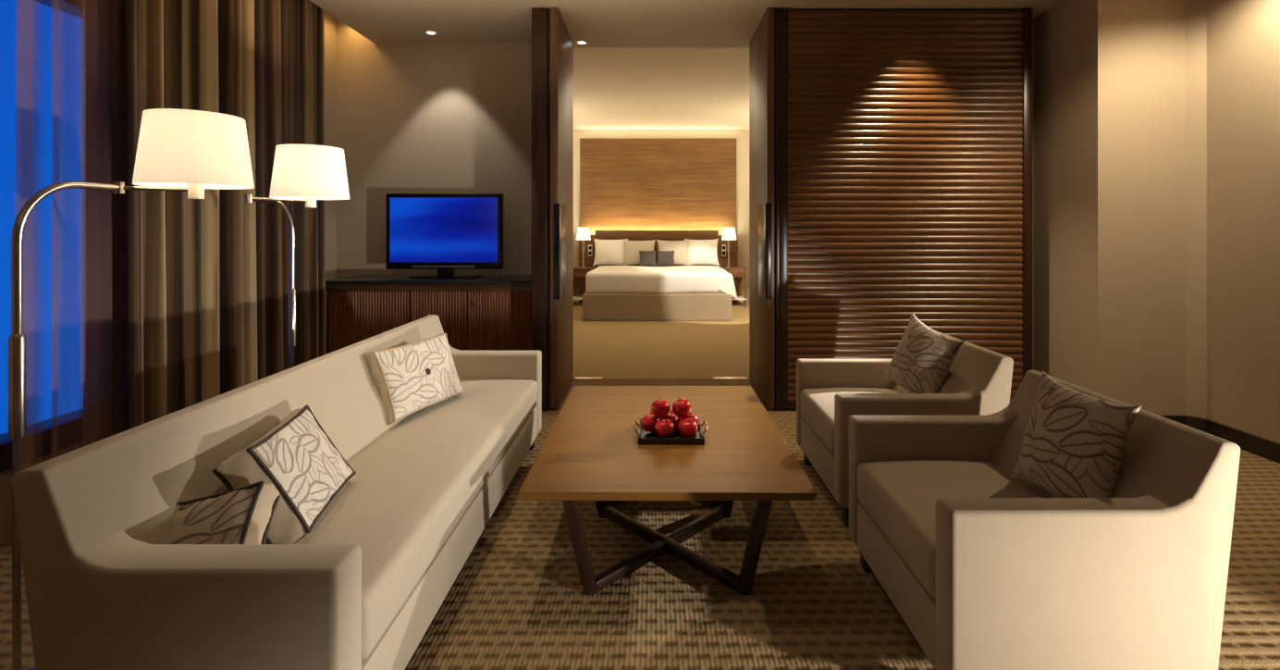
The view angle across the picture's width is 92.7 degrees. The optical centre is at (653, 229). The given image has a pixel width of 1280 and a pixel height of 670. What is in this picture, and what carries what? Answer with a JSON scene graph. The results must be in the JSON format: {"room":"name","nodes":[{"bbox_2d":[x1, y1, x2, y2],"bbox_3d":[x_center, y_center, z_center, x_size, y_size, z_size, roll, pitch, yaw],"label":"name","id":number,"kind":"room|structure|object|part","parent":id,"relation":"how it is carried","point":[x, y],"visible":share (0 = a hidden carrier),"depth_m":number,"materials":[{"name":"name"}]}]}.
{"room":"hotel room","nodes":[
{"label":"hotel room","id":0,"kind":"room"},
{"bbox_2d":[0,11,336,543],"bbox_3d":[-2.670,-0.240,1.760,0.140,2.980,6.720,0,0,0],"label":"wall","id":1,"kind":"structure","parent":0,"point":[330,21],"depth_m":4.87,"materials":[{"name":"beige paint"}]},
{"bbox_2d":[0,0,81,471],"bbox_3d":[-2.650,-0.095,2.380,0.140,2.110,1.420,0,0,0],"label":"window","id":2,"kind":"structure","parent":1,"relation":"in","point":[69,424],"depth_m":2.67,"materials":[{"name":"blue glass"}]},
{"bbox_2d":[336,18,531,278],"bbox_3d":[-1.792,-0.240,5.060,1.895,2.980,0.120,0,0,0],"label":"wall","id":3,"kind":"structure","parent":0,"point":[412,117],"depth_m":5.00,"materials":[{"name":"beige paint"}]},
{"bbox_2d":[531,7,573,410],"bbox_3d":[-0.745,-0.139,4.623,0.194,2.777,0.854,0,0,0],"label":"door","id":4,"kind":"structure","parent":3,"relation":"in","point":[552,44],"depth_m":4.20,"materials":[{"name":"brown wood"}]},
{"bbox_3d":[-0.788,-0.139,4.625,0.107,2.777,0.850,0,0,0],"label":"post","id":5,"kind":"part","parent":4,"relation":"part of","materials":[{"name":"brown wood"}]},
{"bbox_3d":[-0.669,0.150,4.348,0.042,0.660,0.304,0,0,0],"label":"handle","id":6,"kind":"part","parent":4,"relation":"part of","materials":[{"name":"black plastic"}]},
{"bbox_2d":[0,301,1279,669],"bbox_3d":[0.100,1.300,4.525,6.800,0.100,12.450,0,0,0],"label":"floor","id":7,"kind":"structure","parent":0,"point":[518,600],"depth_m":2.14,"materials":[{"name":"brown carpet"}]},
{"bbox_2d":[7,108,254,669],"bbox_3d":[-1.573,0.440,1.815,0.320,1.620,0.718,0,0,22],"label":"floor lamp","id":8,"kind":"object","parent":7,"relation":"on","point":[192,152],"visible":0.97,"depth_m":1.86,"materials":[{"name":"brushed nickel"},{"name":"white fabric"}]},
{"bbox_3d":[-1.673,0.075,1.750,0.021,0.430,0.301,0,0,3],"label":"arc arm","id":9,"kind":"part","parent":8,"relation":"part of","materials":[{"name":"silver metal"}]},
{"bbox_3d":[-1.583,-0.130,1.950,0.193,0.013,0.012,0,0,-31],"label":"swing arm","id":10,"kind":"part","parent":8,"relation":"part of","materials":[{"name":"silver metal"}]},
{"bbox_3d":[-1.500,-0.256,2.000,0.320,0.228,0.320,0,0,0],"label":"lamp shade","id":11,"kind":"part","parent":8,"relation":"part of","materials":[{"name":"white fabric"}]},
{"bbox_2d":[187,183,204,198],"bbox_3d":[-1.500,-0.145,2.000,0.044,0.090,0.043,0,0,0],"label":"bulb","id":12,"kind":"object","parent":8,"relation":"attached to","point":[195,190],"depth_m":1.98,"materials":[{"name":"white glass"}]},
{"bbox_2d":[12,314,541,669],"bbox_3d":[-0.985,0.873,2.400,0.674,0.755,2.304,0,0,0],"label":"sofa","id":13,"kind":"object","parent":7,"relation":"on","point":[362,589],"visible":0.89,"depth_m":1.47,"materials":[{"name":"beige fabric"}]},
{"bbox_3d":[-0.960,0.912,1.309,0.621,0.495,0.122,0,0,0],"label":"arm","id":14,"kind":"part","parent":13,"relation":"part of","materials":[{"name":"beige fabric"}]},
{"bbox_2d":[164,480,280,543],"bbox_3d":[-1.064,0.750,1.475,0.265,0.239,0.210,0,0,-4],"label":"cushion","id":15,"kind":"object","parent":13,"relation":"on","point":[243,514],"visible":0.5,"depth_m":1.47,"materials":[{"name":"beige fabric"}]},
{"bbox_2d":[211,404,356,543],"bbox_3d":[-1.065,0.715,1.799,0.234,0.289,0.413,0,0,-10],"label":"cushion","id":16,"kind":"object","parent":13,"relation":"on","point":[297,455],"visible":0.92,"depth_m":1.69,"materials":[{"name":"beige fabric"}]},
{"bbox_3d":[-1.018,0.685,1.808,0.018,0.268,0.391,-33,5,-9],"label":"panel","id":17,"kind":"part","parent":16,"relation":"part of","materials":[{"name":"beige fabric"}]},
{"bbox_2d":[265,379,537,661],"bbox_3d":[-0.886,0.907,2.400,0.477,0.162,2.054,0,0,0],"label":"seat cushion","id":18,"kind":"object","parent":13,"relation":"on","point":[418,477],"depth_m":2.01,"materials":[{"name":"beige fabric"}]},
{"bbox_2d":[363,332,465,425],"bbox_3d":[-1.095,0.675,2.819,0.192,0.312,0.505,0,0,18],"label":"cushion","id":19,"kind":"object","parent":13,"relation":"on","point":[410,378],"visible":0.91,"depth_m":2.72,"materials":[{"name":"beige fabric"}]},
{"bbox_3d":[-0.880,1.075,2.400,0.452,0.170,2.060,0,0,0],"label":"seat","id":20,"kind":"part","parent":13,"relation":"part of","materials":[{"name":"beige fabric"}]},
{"bbox_3d":[-0.960,0.912,3.491,0.621,0.495,0.122,0,0,0],"label":"arm","id":21,"kind":"part","parent":13,"relation":"part of","materials":[{"name":"beige fabric"}]},
{"bbox_3d":[-0.715,1.202,3.490,0.060,0.095,0.060,0,0,0],"label":"leg","id":22,"kind":"part","parent":13,"relation":"part of","materials":[{"name":"brown wood"}]},
{"bbox_2d":[244,144,349,367],"bbox_3d":[-1.610,0.440,2.813,0.384,1.620,0.431,0,0,-22],"label":"floor lamp","id":23,"kind":"object","parent":7,"relation":"on","point":[307,173],"visible":0.8,"depth_m":2.67,"materials":[{"name":"brushed nickel"},{"name":"white fabric"}]},
{"bbox_3d":[-1.700,0.075,2.720,0.021,0.430,0.320,0,0,0],"label":"arc arm","id":24,"kind":"part","parent":23,"relation":"part of","materials":[{"name":"silver metal"}]},
{"bbox_3d":[-1.630,-0.130,2.667,0.012,0.013,0.257,0,0,33],"label":"swing arm","id":25,"kind":"part","parent":23,"relation":"part of","materials":[{"name":"silver metal"}]},
{"bbox_3d":[-1.560,-0.256,2.775,0.320,0.228,0.320,0,0,0],"label":"lamp shade","id":26,"kind":"part","parent":23,"relation":"part of","materials":[{"name":"white fabric"}]},
{"bbox_2d":[305,196,316,207],"bbox_3d":[-1.560,-0.145,2.775,0.044,0.090,0.043,0,0,0],"label":"bulb","id":27,"kind":"object","parent":23,"relation":"attached to","point":[310,202],"depth_m":2.76,"materials":[{"name":"white glass"}]},
{"bbox_2d":[325,274,531,354],"bbox_3d":[-1.633,0.811,4.718,1.565,0.878,0.555,0,0,0],"label":"base cabinet","id":28,"kind":"object","parent":7,"relation":"on","point":[486,312],"visible":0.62,"depth_m":4.47,"materials":[{"name":"brown wood"}]},
{"bbox_3d":[-2.090,0.818,4.474,0.592,0.725,0.011,0,0,0],"label":"door","id":29,"kind":"part","parent":28,"relation":"part of","materials":[{"name":"brown wood"}]},
{"bbox_3d":[-1.625,0.427,4.468,1.550,0.045,0.025,0,0,0],"label":"rail","id":30,"kind":"part","parent":28,"relation":"part of","materials":[{"name":"brown wood"}]},
{"bbox_3d":[-1.580,0.818,4.474,0.412,0.725,0.011,0,0,0],"label":"door","id":31,"kind":"part","parent":28,"relation":"part of","materials":[{"name":"brown wood"}]},
{"bbox_2d":[385,193,503,278],"bbox_3d":[-1.617,0.048,4.730,0.897,0.649,0.200,0,0,0],"label":"television","id":32,"kind":"object","parent":28,"relation":"on","point":[443,232],"visible":1,"depth_m":4.69,"materials":[{"name":"black plastic"}]},
{"bbox_3d":[-1.113,0.818,4.474,0.507,0.725,0.011,0,0,0],"label":"door","id":33,"kind":"part","parent":28,"relation":"part of","materials":[{"name":"brown wood"}]},
{"bbox_2d":[573,266,595,299],"bbox_3d":[-1.198,0.940,10.155,0.425,0.620,0.450,0,0,0],"label":"nightstand","id":34,"kind":"object","parent":7,"relation":"on","point":[579,273],"visible":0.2,"depth_m":10.35,"materials":[{"name":"brown wood"}]},
{"bbox_2d":[573,295,582,299],"bbox_3d":[-1.198,1.137,10.160,0.405,0.025,0.420,0,0,0],"label":"shelf","id":35,"kind":"object","parent":34,"relation":"attached to","point":[574,297],"depth_m":10.03,"materials":[{"name":"brown wood"}]},
{"bbox_3d":[-1.198,0.955,10.360,0.405,0.350,0.020,0,0,0],"label":"panel","id":36,"kind":"part","parent":34,"relation":"part of","materials":[{"name":"brown wood"}]},
{"bbox_2d":[576,227,590,267],"bbox_3d":[-1.170,0.297,10.120,0.250,0.665,0.250,0,0,0],"label":"table lamp","id":37,"kind":"object","parent":34,"relation":"on","point":[583,234],"visible":0.99,"depth_m":10.04,"materials":[{"name":"white fabric"}]},
{"bbox_3d":[-1.170,0.070,10.120,0.250,0.210,0.250,0,0,0],"label":"lamp shade","id":38,"kind":"part","parent":37,"relation":"part of","materials":[{"name":"white fabric"}]},
{"bbox_3d":[-1.198,0.715,10.155,0.405,0.130,0.430,0,0,0],"label":"drawer","id":39,"kind":"part","parent":34,"relation":"part of","materials":[{"name":"brown wood"}]},
{"bbox_2d":[574,376,603,379],"bbox_3d":[-0.545,1.247,5.120,0.230,0.006,0.060,0,0,0],"label":"trim","id":40,"kind":"structure","parent":7,"relation":"on","point":[576,377],"depth_m":5.12,"materials":[{"name":"metal"}]},
{"bbox_2d":[578,230,738,302],"bbox_3d":[0.075,0.632,10.415,2.710,1.235,0.060,0,0,0],"label":"headboard","id":41,"kind":"object","parent":7,"relation":"on","point":[631,235],"visible":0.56,"depth_m":10.38,"materials":[{"name":"brown wood"}]},
{"bbox_3d":[-1.225,0.700,10.415,0.090,1.100,0.050,0,0,0],"label":"post","id":42,"kind":"part","parent":41,"relation":"part of","materials":[{"name":"brown wood"}]},
{"bbox_2d":[588,245,591,256],"bbox_3d":[-1.085,0.355,10.390,0.070,0.190,0.020,0,0,0],"label":"switch plate","id":43,"kind":"object","parent":41,"relation":"attached to","point":[589,246],"visible":1,"depth_m":10.38,"materials":[{"name":"white plastic"}]},
{"bbox_3d":[0.050,0.092,10.415,2.100,0.155,0.060,0,0,0],"label":"rail","id":44,"kind":"part","parent":41,"relation":"part of","materials":[{"name":"brown wood"}]},
{"bbox_3d":[0.075,0.550,10.420,2.710,0.800,0.040,0,0,0],"label":"panel","id":45,"kind":"part","parent":41,"relation":"part of","materials":[{"name":"brown wood"}]},
{"bbox_2d":[721,245,726,256],"bbox_3d":[1.190,0.355,10.390,0.070,0.190,0.020,0,0,0],"label":"switch plate","id":46,"kind":"object","parent":41,"relation":"attached to","point":[723,247],"visible":1,"depth_m":10.39,"materials":[{"name":"white plastic"}]},
{"bbox_3d":[1.375,0.700,10.415,0.090,1.100,0.050,0,0,0],"label":"post","id":47,"kind":"part","parent":41,"relation":"part of","materials":[{"name":"brown wood"}]},
{"bbox_2d":[582,265,737,320],"bbox_3d":[0.085,0.919,9.354,2.116,0.664,2.073,0,0,0],"label":"bed","id":48,"kind":"object","parent":7,"relation":"on","point":[612,292],"visible":1,"depth_m":8.33,"materials":[{"name":"white fabric"}]},
{"bbox_2d":[592,238,627,265],"bbox_3d":[-0.720,0.380,10.200,0.588,0.452,0.220,0,0,2],"label":"bed pillow","id":49,"kind":"object","parent":48,"relation":"on","point":[608,252],"visible":0.94,"depth_m":10.13,"materials":[{"name":"white fabric"}]},
{"bbox_2d":[623,239,655,265],"bbox_3d":[-0.240,0.385,10.130,0.548,0.432,0.208,0,0,3],"label":"bed pillow","id":50,"kind":"object","parent":48,"relation":"on","point":[632,256],"visible":0.74,"depth_m":10.08,"materials":[{"name":"beige fabric"}]},
{"bbox_2d":[639,250,656,265],"bbox_3d":[-0.100,0.465,9.931,0.296,0.247,0.139,0,0,3],"label":"cushion","id":51,"kind":"object","parent":48,"relation":"on","point":[646,257],"visible":1,"depth_m":9.89,"materials":[{"name":"grey fabric"}]},
{"bbox_2d":[585,265,737,299],"bbox_3d":[0.095,0.780,9.168,2.096,0.387,1.681,0,0,0],"label":"duvet","id":52,"kind":"object","parent":48,"relation":"on","point":[603,282],"depth_m":8.34,"materials":[{"name":"white fabric"}]},
{"bbox_2d":[657,250,674,265],"bbox_3d":[0.195,0.465,9.930,0.293,0.247,0.137,0,0,1],"label":"cushion","id":53,"kind":"object","parent":48,"relation":"on","point":[664,257],"visible":1,"depth_m":9.89,"materials":[{"name":"grey fabric"}]},
{"bbox_2d":[656,239,689,265],"bbox_3d":[0.320,0.385,10.131,0.543,0.432,0.207,0,0,1],"label":"bed pillow","id":54,"kind":"object","parent":48,"relation":"on","point":[680,248],"visible":0.71,"depth_m":10.09,"materials":[{"name":"beige fabric"}]},
{"bbox_2d":[684,238,719,265],"bbox_3d":[0.800,0.380,10.200,0.588,0.452,0.219,0,0,2],"label":"bed pillow","id":55,"kind":"object","parent":48,"relation":"on","point":[700,252],"visible":0.94,"depth_m":10.13,"materials":[{"name":"white fabric"}]},
{"bbox_2d":[517,385,817,594],"bbox_3d":[0.046,1.062,2.710,0.990,0.384,1.380,0,0,0],"label":"coffee table","id":56,"kind":"object","parent":7,"relation":"on","point":[592,450],"visible":1,"depth_m":2.30,"materials":[{"name":"brown wood"}]},
{"bbox_3d":[-0.258,1.073,2.105,0.124,0.363,0.036,0,0,0],"label":"leg","id":57,"kind":"part","parent":56,"relation":"part of","materials":[{"name":"brown wood"}]},
{"bbox_3d":[-0.258,1.073,2.665,0.124,0.363,0.036,0,0,0],"label":"leg","id":58,"kind":"part","parent":56,"relation":"part of","materials":[{"name":"brown wood"}]},
{"bbox_2d":[633,418,707,443],"bbox_3d":[0.070,0.845,2.600,0.314,0.048,0.260,0,0,0],"label":"fruit tray","id":59,"kind":"object","parent":56,"relation":"on","point":[645,436],"visible":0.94,"depth_m":2.47,"materials":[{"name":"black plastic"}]},
{"bbox_3d":[-0.075,0.838,2.600,0.023,0.034,0.108,0,0,0],"label":"handle","id":60,"kind":"part","parent":59,"relation":"part of","materials":[{"name":"silver metal"}]},
{"bbox_2d":[641,414,659,431],"bbox_3d":[-0.012,0.816,2.586,0.082,0.083,0.082,0,0,22],"label":"apple","id":61,"kind":"object","parent":59,"relation":"on","point":[648,421],"visible":0.86,"depth_m":2.56,"materials":[{"name":"red food"}]},
{"bbox_2d":[651,396,670,417],"bbox_3d":[0.028,0.752,2.572,0.082,0.080,0.081,0,0,-12],"label":"apple","id":62,"kind":"object","parent":61,"relation":"on","point":[659,408],"visible":1,"depth_m":2.54,"materials":[{"name":"red food"}]},
{"bbox_2d":[654,417,674,437],"bbox_3d":[0.045,0.815,2.522,0.082,0.083,0.082,0,0,22],"label":"apple","id":63,"kind":"object","parent":59,"relation":"on","point":[664,427],"visible":1,"depth_m":2.49,"materials":[{"name":"red food"}]},
{"bbox_2d":[660,411,679,430],"bbox_3d":[0.069,0.816,2.602,0.082,0.083,0.082,0,0,25],"label":"apple","id":64,"kind":"object","parent":59,"relation":"on","point":[674,418],"visible":0.46,"depth_m":2.58,"materials":[{"name":"red food"}]},
{"bbox_2d":[677,418,697,437],"bbox_3d":[0.140,0.816,2.527,0.082,0.084,0.082,0,0,-45],"label":"apple","id":65,"kind":"object","parent":59,"relation":"on","point":[687,427],"visible":1,"depth_m":2.50,"materials":[{"name":"red food"}]},
{"bbox_2d":[672,396,690,417],"bbox_3d":[0.117,0.750,2.580,0.081,0.084,0.082,0,0,9],"label":"apple","id":66,"kind":"object","parent":65,"relation":"on","point":[681,407],"visible":1,"depth_m":2.55,"materials":[{"name":"red food"}]},
{"bbox_2d":[679,411,699,425],"bbox_3d":[0.152,0.815,2.612,0.082,0.084,0.082,0,0,30],"label":"apple","id":67,"kind":"object","parent":59,"relation":"on","point":[692,415],"visible":0.38,"depth_m":2.59,"materials":[{"name":"red food"}]},
{"bbox_3d":[0.215,0.838,2.600,0.023,0.034,0.108,0,0,0],"label":"handle","id":68,"kind":"part","parent":59,"relation":"part of","materials":[{"name":"silver metal"}]},
{"bbox_3d":[0.349,1.073,2.665,0.124,0.363,0.036,0,0,0],"label":"leg","id":69,"kind":"part","parent":56,"relation":"part of","materials":[{"name":"brown wood"}]},
{"bbox_3d":[0.349,1.073,2.105,0.124,0.363,0.036,0,0,0],"label":"leg","id":70,"kind":"part","parent":56,"relation":"part of","materials":[{"name":"brown wood"}]},
{"bbox_2d":[713,376,747,379],"bbox_3d":[0.640,1.247,5.120,0.280,0.006,0.060,0,0,0],"label":"trim","id":71,"kind":"structure","parent":7,"relation":"on","point":[714,377],"depth_m":5.12,"materials":[{"name":"metal"}]},
{"bbox_2d":[721,266,747,306],"bbox_3d":[1.327,0.940,10.155,0.375,0.620,0.450,0,0,0],"label":"nightstand","id":72,"kind":"object","parent":7,"relation":"on","point":[738,273],"visible":0.56,"depth_m":9.97,"materials":[{"name":"brown wood"}]},
{"bbox_2d":[721,227,736,267],"bbox_3d":[1.245,0.297,10.120,0.250,0.665,0.250,0,0,0],"label":"table lamp","id":73,"kind":"object","parent":72,"relation":"on","point":[728,233],"visible":0.99,"depth_m":10.04,"materials":[{"name":"white fabric"}]},
{"bbox_3d":[1.245,0.070,10.120,0.250,0.210,0.250,0,0,0],"label":"lamp shade","id":74,"kind":"part","parent":73,"relation":"part of","materials":[{"name":"white fabric"}]},
{"bbox_3d":[1.327,0.715,10.155,0.355,0.130,0.430,0,0,0],"label":"drawer","id":75,"kind":"part","parent":72,"relation":"part of","materials":[{"name":"brown wood"}]},
{"bbox_3d":[1.327,0.955,10.360,0.355,0.350,0.020,0,0,0],"label":"panel","id":76,"kind":"part","parent":72,"relation":"part of","materials":[{"name":"brown wood"}]},
{"bbox_2d":[731,295,746,299],"bbox_3d":[1.327,1.137,10.160,0.355,0.025,0.420,0,0,0],"label":"shelf","id":77,"kind":"object","parent":72,"relation":"attached to","point":[738,297],"depth_m":9.97,"materials":[{"name":"white wood"}]},
{"bbox_3d":[1.490,1.015,9.975,0.030,0.470,0.030,0,0,0],"label":"leg","id":78,"kind":"part","parent":72,"relation":"part of","materials":[{"name":"brown wood"}]},
{"bbox_2d":[796,330,1013,526],"bbox_3d":[1.135,0.890,2.930,0.729,0.720,0.794,0,0,0],"label":"armchair","id":79,"kind":"object","parent":7,"relation":"on","point":[978,381],"visible":0.5,"depth_m":2.69,"materials":[{"name":"beige fabric"}]},
{"bbox_3d":[0.837,1.202,3.265,0.060,0.095,0.060,0,0,0],"label":"leg","id":80,"kind":"part","parent":79,"relation":"part of","materials":[{"name":"brown wood"}]},
{"bbox_3d":[1.016,1.075,2.930,0.480,0.170,0.610,0,0,0],"label":"seat","id":81,"kind":"part","parent":79,"relation":"part of","materials":[{"name":"beige fabric"}]},
{"bbox_3d":[0.837,1.202,2.595,0.060,0.095,0.060,0,0,0],"label":"leg","id":82,"kind":"part","parent":79,"relation":"part of","materials":[{"name":"brown wood"}]},
{"bbox_3d":[1.114,0.912,3.281,0.684,0.495,0.092,0,0,0],"label":"arm","id":83,"kind":"part","parent":79,"relation":"part of","materials":[{"name":"beige fabric"}]},
{"bbox_2d":[800,387,898,455],"bbox_3d":[1.024,0.907,2.930,0.507,0.162,0.604,0,0,0],"label":"seat cushion","id":84,"kind":"object","parent":79,"relation":"on","point":[817,403],"depth_m":2.99,"materials":[{"name":"beige fabric"}]},
{"bbox_3d":[1.114,0.912,2.579,0.684,0.495,0.092,0,0,0],"label":"arm","id":85,"kind":"part","parent":79,"relation":"part of","materials":[{"name":"beige fabric"}]},
{"bbox_2d":[882,311,965,393],"bbox_3d":[1.295,0.635,2.960,0.168,0.439,0.447,0,0,-12],"label":"cushion","id":86,"kind":"object","parent":79,"relation":"on","point":[923,358],"visible":0.87,"depth_m":2.89,"materials":[{"name":"beige fabric"}]},
{"bbox_3d":[1.373,0.845,2.930,0.253,0.630,0.790,0,0,0],"label":"backrest","id":87,"kind":"part","parent":79,"relation":"part of","materials":[{"name":"beige fabric"}]},
{"bbox_2d":[849,369,1240,669],"bbox_3d":[1.098,0.890,1.915,0.729,0.720,0.804,0,0,0],"label":"armchair","id":88,"kind":"object","parent":7,"relation":"on","point":[986,568],"visible":0.98,"depth_m":1.51,"materials":[{"name":"beige fabric"}]},
{"bbox_3d":[0.800,1.202,2.255,0.060,0.095,0.060,0,0,0],"label":"leg","id":89,"kind":"part","parent":88,"relation":"part of","materials":[{"name":"brown wood"}]},
{"bbox_3d":[0.979,1.075,1.915,0.480,0.170,0.620,0,0,0],"label":"seat","id":90,"kind":"part","parent":88,"relation":"part of","materials":[{"name":"beige fabric"}]},
{"bbox_3d":[1.077,0.912,2.271,0.684,0.495,0.092,0,0,0],"label":"arm","id":91,"kind":"part","parent":88,"relation":"part of","materials":[{"name":"beige fabric"}]},
{"bbox_2d":[857,459,1044,598],"bbox_3d":[0.987,0.907,1.915,0.507,0.162,0.614,0,0,0],"label":"seat cushion","id":92,"kind":"object","parent":88,"relation":"on","point":[898,498],"depth_m":1.96,"materials":[{"name":"beige fabric"}]},
{"bbox_2d":[1010,369,1142,497],"bbox_3d":[1.262,0.653,1.850,0.164,0.376,0.376,0,0,-13],"label":"cushion","id":93,"kind":"object","parent":88,"relation":"on","point":[1075,441],"visible":0.87,"depth_m":1.79,"materials":[{"name":"beige fabric"}]},
{"bbox_3d":[1.077,0.912,1.559,0.684,0.495,0.092,0,0,0],"label":"arm","id":94,"kind":"part","parent":88,"relation":"part of","materials":[{"name":"beige fabric"}]},
{"bbox_3d":[1.336,0.845,1.915,0.253,0.630,0.800,0,0,0],"label":"backrest","id":95,"kind":"part","parent":88,"relation":"part of","materials":[{"name":"beige fabric"}]},
{"bbox_2d":[573,48,749,129],"bbox_3d":[0.100,-1.792,7.945,6.800,0.115,5.610,0,0,0],"label":"ceiling","id":96,"kind":"structure","parent":0,"point":[614,88],"depth_m":7.53,"materials":[{"name":"beige paint"}]},
{"bbox_2d":[573,129,749,301],"bbox_3d":[0.100,-0.242,10.675,6.520,2.985,0.150,0,0,0],"label":"wall","id":97,"kind":"structure","parent":0,"point":[742,136],"depth_m":10.60,"materials":[{"name":"brown wood veneer panel"},{"name":"cream painted surround"}]},
{"bbox_2d":[579,138,736,237],"bbox_3d":[0.075,-0.163,10.590,2.710,2.825,0.020,0,0,0],"label":"wall panel","id":98,"kind":"object","parent":97,"relation":"attached to","point":[626,184],"depth_m":10.58,"materials":[{"name":"brown wood"}]},
{"bbox_2d":[309,0,1065,48],"bbox_3d":[0.380,-1.690,1.770,6.160,0.320,6.740,0,0,0],"label":"ceiling","id":99,"kind":"structure","parent":0,"point":[600,23],"depth_m":4.40,"materials":[{"name":"paint"}]},
{"bbox_2d":[15,0,127,469],"bbox_3d":[-2.514,-0.242,1.974,0.072,2.955,2.156,0,0,0],"label":"window","id":100,"kind":"structure","parent":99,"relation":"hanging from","point":[104,22],"depth_m":2.74,"materials":[{"name":"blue glass"}]},
{"bbox_2d":[125,0,326,430],"bbox_3d":[-2.390,-0.242,3.560,0.183,2.955,1.608,0,0,0],"label":"drape","id":101,"kind":"object","parent":99,"relation":"hanging from","point":[208,277],"visible":0.68,"depth_m":3.35,"materials":[{"name":"brown fabric"}]},
{"bbox_2d":[424,30,437,35],"bbox_3d":[-1.730,-1.527,4.740,0.094,0.006,0.094,0,0,0],"label":"recessed light","id":102,"kind":"object","parent":99,"relation":"in","point":[432,32],"visible":1,"depth_m":4.74,"materials":[{"name":"white ceramic"}]},
{"bbox_2d":[576,40,587,44],"bbox_3d":[-0.590,-1.527,4.990,0.094,0.006,0.094,0,0,0],"label":"recessed light","id":103,"kind":"object","parent":99,"relation":"in","point":[577,42],"visible":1,"depth_m":4.99,"materials":[{"name":"white ceramic"}]},
{"bbox_2d":[1032,18,1033,369],"bbox_3d":[1.810,-0.140,4.770,1.880,2.780,0.700,0,0,0],"label":"wall","id":104,"kind":"structure","parent":0,"point":[1032,18],"depth_m":4.42,"materials":[{"name":"beige paint"}]},
{"bbox_2d":[749,7,779,410],"bbox_3d":[0.817,-0.139,4.593,0.098,2.777,0.794,0,0,0],"label":"door","id":105,"kind":"structure","parent":104,"relation":"in","point":[764,45],"depth_m":4.24,"materials":[{"name":"walnut leaf"},{"name":"dark walnut"},{"name":"polished metal handle"}]},
{"bbox_3d":[0.789,0.150,4.348,0.042,0.660,0.304,0,0,0],"label":"handle","id":106,"kind":"part","parent":105,"relation":"part of","materials":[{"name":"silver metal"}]},
{"bbox_3d":[0.853,-0.139,4.305,0.026,2.777,0.210,0,0,0],"label":"post","id":107,"kind":"part","parent":105,"relation":"part of","materials":[{"name":"brown wood"}]},
{"bbox_2d":[779,8,1032,408],"bbox_3d":[1.736,-0.143,4.230,1.737,2.763,0.060,0,0,0],"label":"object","id":108,"kind":"structure","parent":104,"relation":"in","point":[905,134],"depth_m":4.21,"materials":[{"name":"brown wood"}]},
{"bbox_2d":[1033,0,1279,443],"bbox_3d":[3.125,-0.140,1.760,0.750,2.780,6.720,0,0,0],"label":"wall","id":109,"kind":"structure","parent":0,"point":[1157,122],"depth_m":3.78,"materials":[{"name":"beige paint"}]},
{"bbox_2d":[1160,415,1279,463],"bbox_3d":[3.046,1.200,1.410,0.628,0.100,6.020,0,0,0],"label":"baseboard","id":110,"kind":"structure","parent":109,"relation":"attached to","point":[1264,448],"depth_m":3.50,"materials":[{"name":"brown wood"}]}
]}

